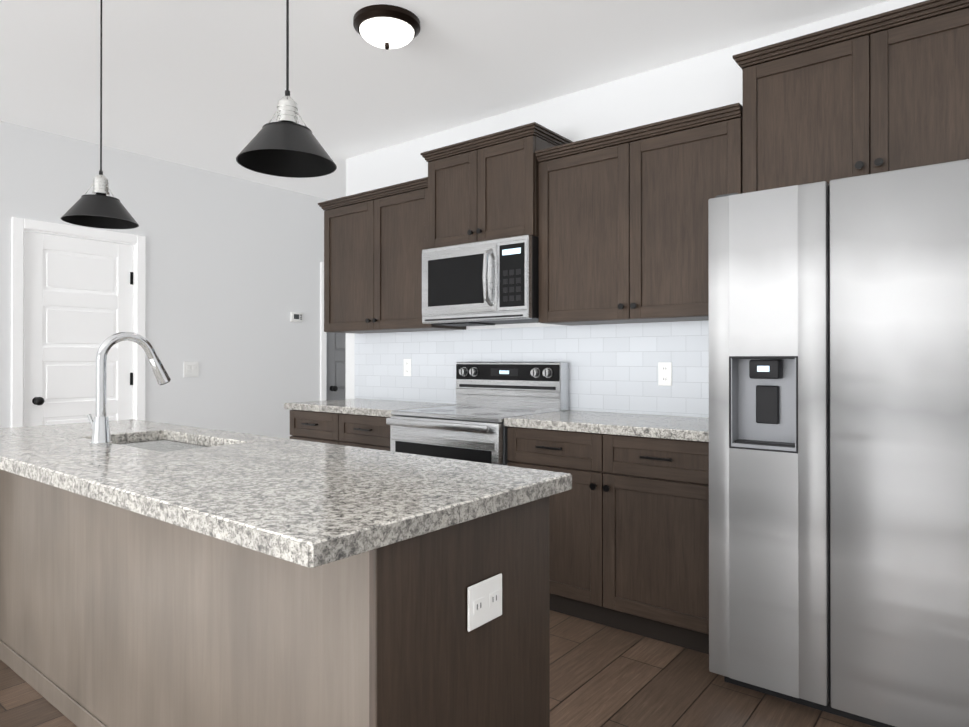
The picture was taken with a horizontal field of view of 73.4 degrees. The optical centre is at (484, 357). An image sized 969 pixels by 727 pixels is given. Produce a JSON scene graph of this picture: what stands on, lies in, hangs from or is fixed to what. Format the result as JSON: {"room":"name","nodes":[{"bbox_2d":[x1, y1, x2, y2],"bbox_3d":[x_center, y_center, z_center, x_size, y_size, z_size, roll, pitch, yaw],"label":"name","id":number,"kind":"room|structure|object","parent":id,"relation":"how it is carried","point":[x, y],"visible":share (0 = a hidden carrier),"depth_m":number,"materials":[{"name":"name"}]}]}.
{"room":"kitchen","nodes":[
{"label":"kitchen","id":0,"kind":"room"},
{"bbox_2d":[0,121,327,438],"bbox_3d":[-3.613,-0.141,3.451,0.120,2.700,9.640,0,0,38],"label":"wall","id":1,"kind":"structure","parent":0,"point":[232,273],"depth_m":5.14,"materials":[{"name":"grey paint"}]},
{"bbox_2d":[24,231,132,426],"bbox_3d":[-2.746,0.192,4.444,0.106,2.017,0.673,0,0,38],"label":"pantry door","id":2,"kind":"structure","parent":1,"relation":"in","point":[78,301],"depth_m":4.42,"materials":[{"name":"white wood"}]},
{"bbox_2d":[11,217,145,427],"bbox_3d":[-2.791,0.160,4.480,0.138,2.105,0.825,0,0,38],"label":"door frame","id":3,"kind":"structure","parent":1,"relation":"attached to","point":[19,226],"depth_m":4.31,"materials":[{"name":"white wood"}]},
{"bbox_2d":[184,362,198,376],"bbox_3d":[-2.275,0.090,5.044,0.010,0.118,0.118,0,0,38],"label":"switch plate","id":4,"kind":"object","parent":1,"relation":"attached to","point":[191,369],"visible":1,"depth_m":5.04,"materials":[{"name":"white plastic"}]},
{"bbox_2d":[290,312,302,321],"bbox_3d":[-1.676,-0.362,5.796,0.024,0.086,0.120,0,0,38],"label":"thermostat","id":5,"kind":"object","parent":1,"relation":"attached to","point":[296,316],"visible":0.98,"depth_m":5.78,"materials":[{"name":"white plastic"}]},
{"bbox_2d":[320,262,326,400],"bbox_3d":[-1.288,0.168,6.389,0.138,2.105,0.885,0,0,38],"label":"door frame","id":6,"kind":"structure","parent":1,"relation":"attached to","point":[323,353],"depth_m":6.01,"materials":[{"name":"white wood"}]},
{"bbox_2d":[326,332,345,399],"bbox_3d":[-1.243,0.200,6.354,0.106,2.017,0.733,0,0,38],"label":"hall door","id":7,"kind":"structure","parent":1,"relation":"in","point":[336,370],"depth_m":6.18,"materials":[{"name":"grey wood"}]},
{"bbox_2d":[0,610,873,726],"bbox_3d":[-1.020,1.250,1.405,6.720,0.100,9.640,0,0,38],"label":"floor","id":8,"kind":"structure","parent":0,"point":[601,675],"depth_m":2.33,"materials":[{"name":"brown wood"}]},
{"bbox_2d":[0,471,549,726],"bbox_3d":[-0.925,0.766,2.102,2.330,0.876,0.589,0,0,38],"label":"kitchen island","id":9,"kind":"object","parent":8,"relation":"on","point":[155,574],"depth_m":1.54,"materials":[{"name":"wood"}]},
{"bbox_2d":[0,419,571,570],"bbox_3d":[-0.967,0.307,2.042,2.400,0.040,0.780,0,0,38],"label":"island countertop","id":10,"kind":"structure","parent":9,"relation":"on","point":[306,505],"depth_m":1.49,"materials":[{"name":"grey stone"}]},
{"bbox_2d":[87,332,170,445],"bbox_3d":[-1.240,0.100,2.259,0.132,0.378,0.263,0,0,38],"label":"faucet","id":11,"kind":"object","parent":10,"relation":"on","point":[100,427],"visible":1,"depth_m":2.16,"materials":[{"name":"silver metal"}]},
{"bbox_2d":[111,435,211,450],"bbox_3d":[-1.136,0.422,2.295,0.644,0.212,0.324,0,0,38],"label":"sink","id":12,"kind":"object","parent":10,"relation":"in","point":[161,442],"depth_m":2.55,"materials":[{"name":"silver metal"}]},
{"bbox_2d":[467,573,501,631],"bbox_3d":[0.003,0.520,1.386,0.008,0.092,0.116,0,0,38],"label":"outlet","id":13,"kind":"object","parent":9,"relation":"attached to","point":[484,601],"visible":1,"depth_m":1.38,"materials":[{"name":"white plastic"}]},
{"bbox_2d":[290,410,389,450],"bbox_3d":[-0.715,0.775,4.185,1.002,0.872,0.638,0,0,38],"label":"base cabinet","id":14,"kind":"object","parent":8,"relation":"on","point":[364,431],"visible":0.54,"depth_m":3.95,"materials":[{"name":"brown wood"}]},
{"bbox_2d":[386,362,568,465],"bbox_3d":[-0.043,0.618,3.606,0.759,1.183,0.713,0,0,38],"label":"range","id":15,"kind":"object","parent":8,"relation":"on","point":[469,425],"visible":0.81,"depth_m":3.58,"materials":[{"name":"grey metal"}]},
{"bbox_2d":[508,427,708,653],"bbox_3d":[0.694,0.771,3.077,1.041,0.872,0.638,0,0,38],"label":"base cabinet","id":16,"kind":"object","parent":8,"relation":"on","point":[629,530],"visible":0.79,"depth_m":2.79,"materials":[{"name":"brown wood"}]},
{"bbox_2d":[284,399,708,441],"bbox_3d":[-0.009,0.314,3.636,2.834,0.040,0.630,0,0,38],"label":"countertop","id":17,"kind":"structure","parent":16,"relation":"on","point":[669,427],"depth_m":3.08,"materials":[{"name":"stone"}]},
{"bbox_2d":[708,159,968,726],"bbox_3d":[1.414,0.305,2.397,0.910,1.798,0.776,0,0,38],"label":"refrigerator","id":18,"kind":"object","parent":8,"relation":"on","point":[838,447],"visible":1,"depth_m":2.10,"materials":[{"name":"grey metal"}]},
{"bbox_2d":[0,0,887,199],"bbox_3d":[-1.020,-1.550,1.416,6.720,0.100,9.640,0,0,38],"label":"ceiling","id":19,"kind":"structure","parent":0,"point":[200,84],"depth_m":3.29,"materials":[{"name":"white paint"}]},
{"bbox_2d":[60,0,138,228],"bbox_3d":[-1.415,-0.997,2.399,0.250,0.996,0.250,0,0,38],"label":"pendant light","id":20,"kind":"object","parent":19,"relation":"hanging from","point":[100,207],"visible":1,"depth_m":2.38,"materials":[{"name":"black metal"}]},
{"bbox_2d":[236,0,336,177],"bbox_3d":[-0.511,-1.000,1.688,0.250,0.996,0.250,0,0,38],"label":"pendant light","id":21,"kind":"object","parent":19,"relation":"hanging from","point":[286,144],"visible":1,"depth_m":1.68,"materials":[{"name":"black metal"}]},
{"bbox_2d":[353,4,419,49],"bbox_3d":[-0.434,-1.444,2.895,0.296,0.144,0.296,0,0,38],"label":"flush-mount ceiling light","id":22,"kind":"object","parent":19,"relation":"attached to","point":[386,26],"visible":1,"depth_m":2.82,"materials":[{"name":"white glass"}]},
{"bbox_2d":[345,0,926,417],"bbox_3d":[1.163,-0.142,3.205,5.510,2.700,0.120,0,0,38],"label":"wall","id":23,"kind":"structure","parent":0,"point":[708,81],"depth_m":3.52,"materials":[{"name":"grey paint"}]},
{"bbox_2d":[318,177,465,333],"bbox_3d":[-0.636,-0.625,4.318,1.048,0.895,0.353,0,0,38],"label":"upper cabinet","id":24,"kind":"object","parent":23,"relation":"attached to","point":[375,242],"visible":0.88,"depth_m":4.18,"materials":[{"name":"brown wood"}]},
{"bbox_2d":[420,122,572,248],"bbox_3d":[0.061,-0.923,3.745,0.813,0.574,0.393,0,0,38],"label":"upper cabinet","id":25,"kind":"object","parent":23,"relation":"attached to","point":[484,188],"visible":0.73,"depth_m":3.58,"materials":[{"name":"brown wood"}]},
{"bbox_2d":[422,234,538,326],"bbox_3d":[0.033,-0.414,3.706,0.753,0.439,0.486,0,0,38],"label":"microwave","id":26,"kind":"object","parent":25,"relation":"attached to","point":[488,282],"visible":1,"depth_m":3.53,"materials":[{"name":"silver metal"}]},
{"bbox_2d":[354,321,708,417],"bbox_3d":[0.174,0.216,3.900,2.874,0.789,0.007,0,0,38],"label":"backsplash","id":27,"kind":"structure","parent":23,"relation":"attached to","point":[613,367],"depth_m":3.62,"materials":[{"name":"tile"}]},
{"bbox_2d":[404,359,410,375],"bbox_3d":[-0.528,0.068,4.444,0.072,0.118,0.008,0,0,38],"label":"outlet","id":28,"kind":"object","parent":27,"relation":"attached to","point":[407,367],"visible":1,"depth_m":4.44,"materials":[{"name":"white plastic"}]},
{"bbox_2d":[658,362,671,385],"bbox_3d":[0.918,0.083,3.306,0.072,0.118,0.008,0,0,38],"label":"outlet","id":29,"kind":"object","parent":27,"relation":"attached to","point":[664,373],"visible":1,"depth_m":3.30,"materials":[{"name":"white plastic"}]},
{"bbox_2d":[535,103,742,325],"bbox_3d":[0.778,-0.630,3.205,1.035,0.895,0.353,0,0,38],"label":"upper cabinet","id":30,"kind":"object","parent":23,"relation":"attached to","point":[623,226],"visible":0.83,"depth_m":3.07,"materials":[{"name":"brown wood"}]},
{"bbox_2d":[732,0,968,192],"bbox_3d":[1.545,-0.956,2.596,0.972,0.652,0.363,0,0,38],"label":"upper cabinet","id":31,"kind":"object","parent":23,"relation":"attached to","point":[884,92],"visible":0.75,"depth_m":2.49,"materials":[{"name":"brown wood"}]}
]}

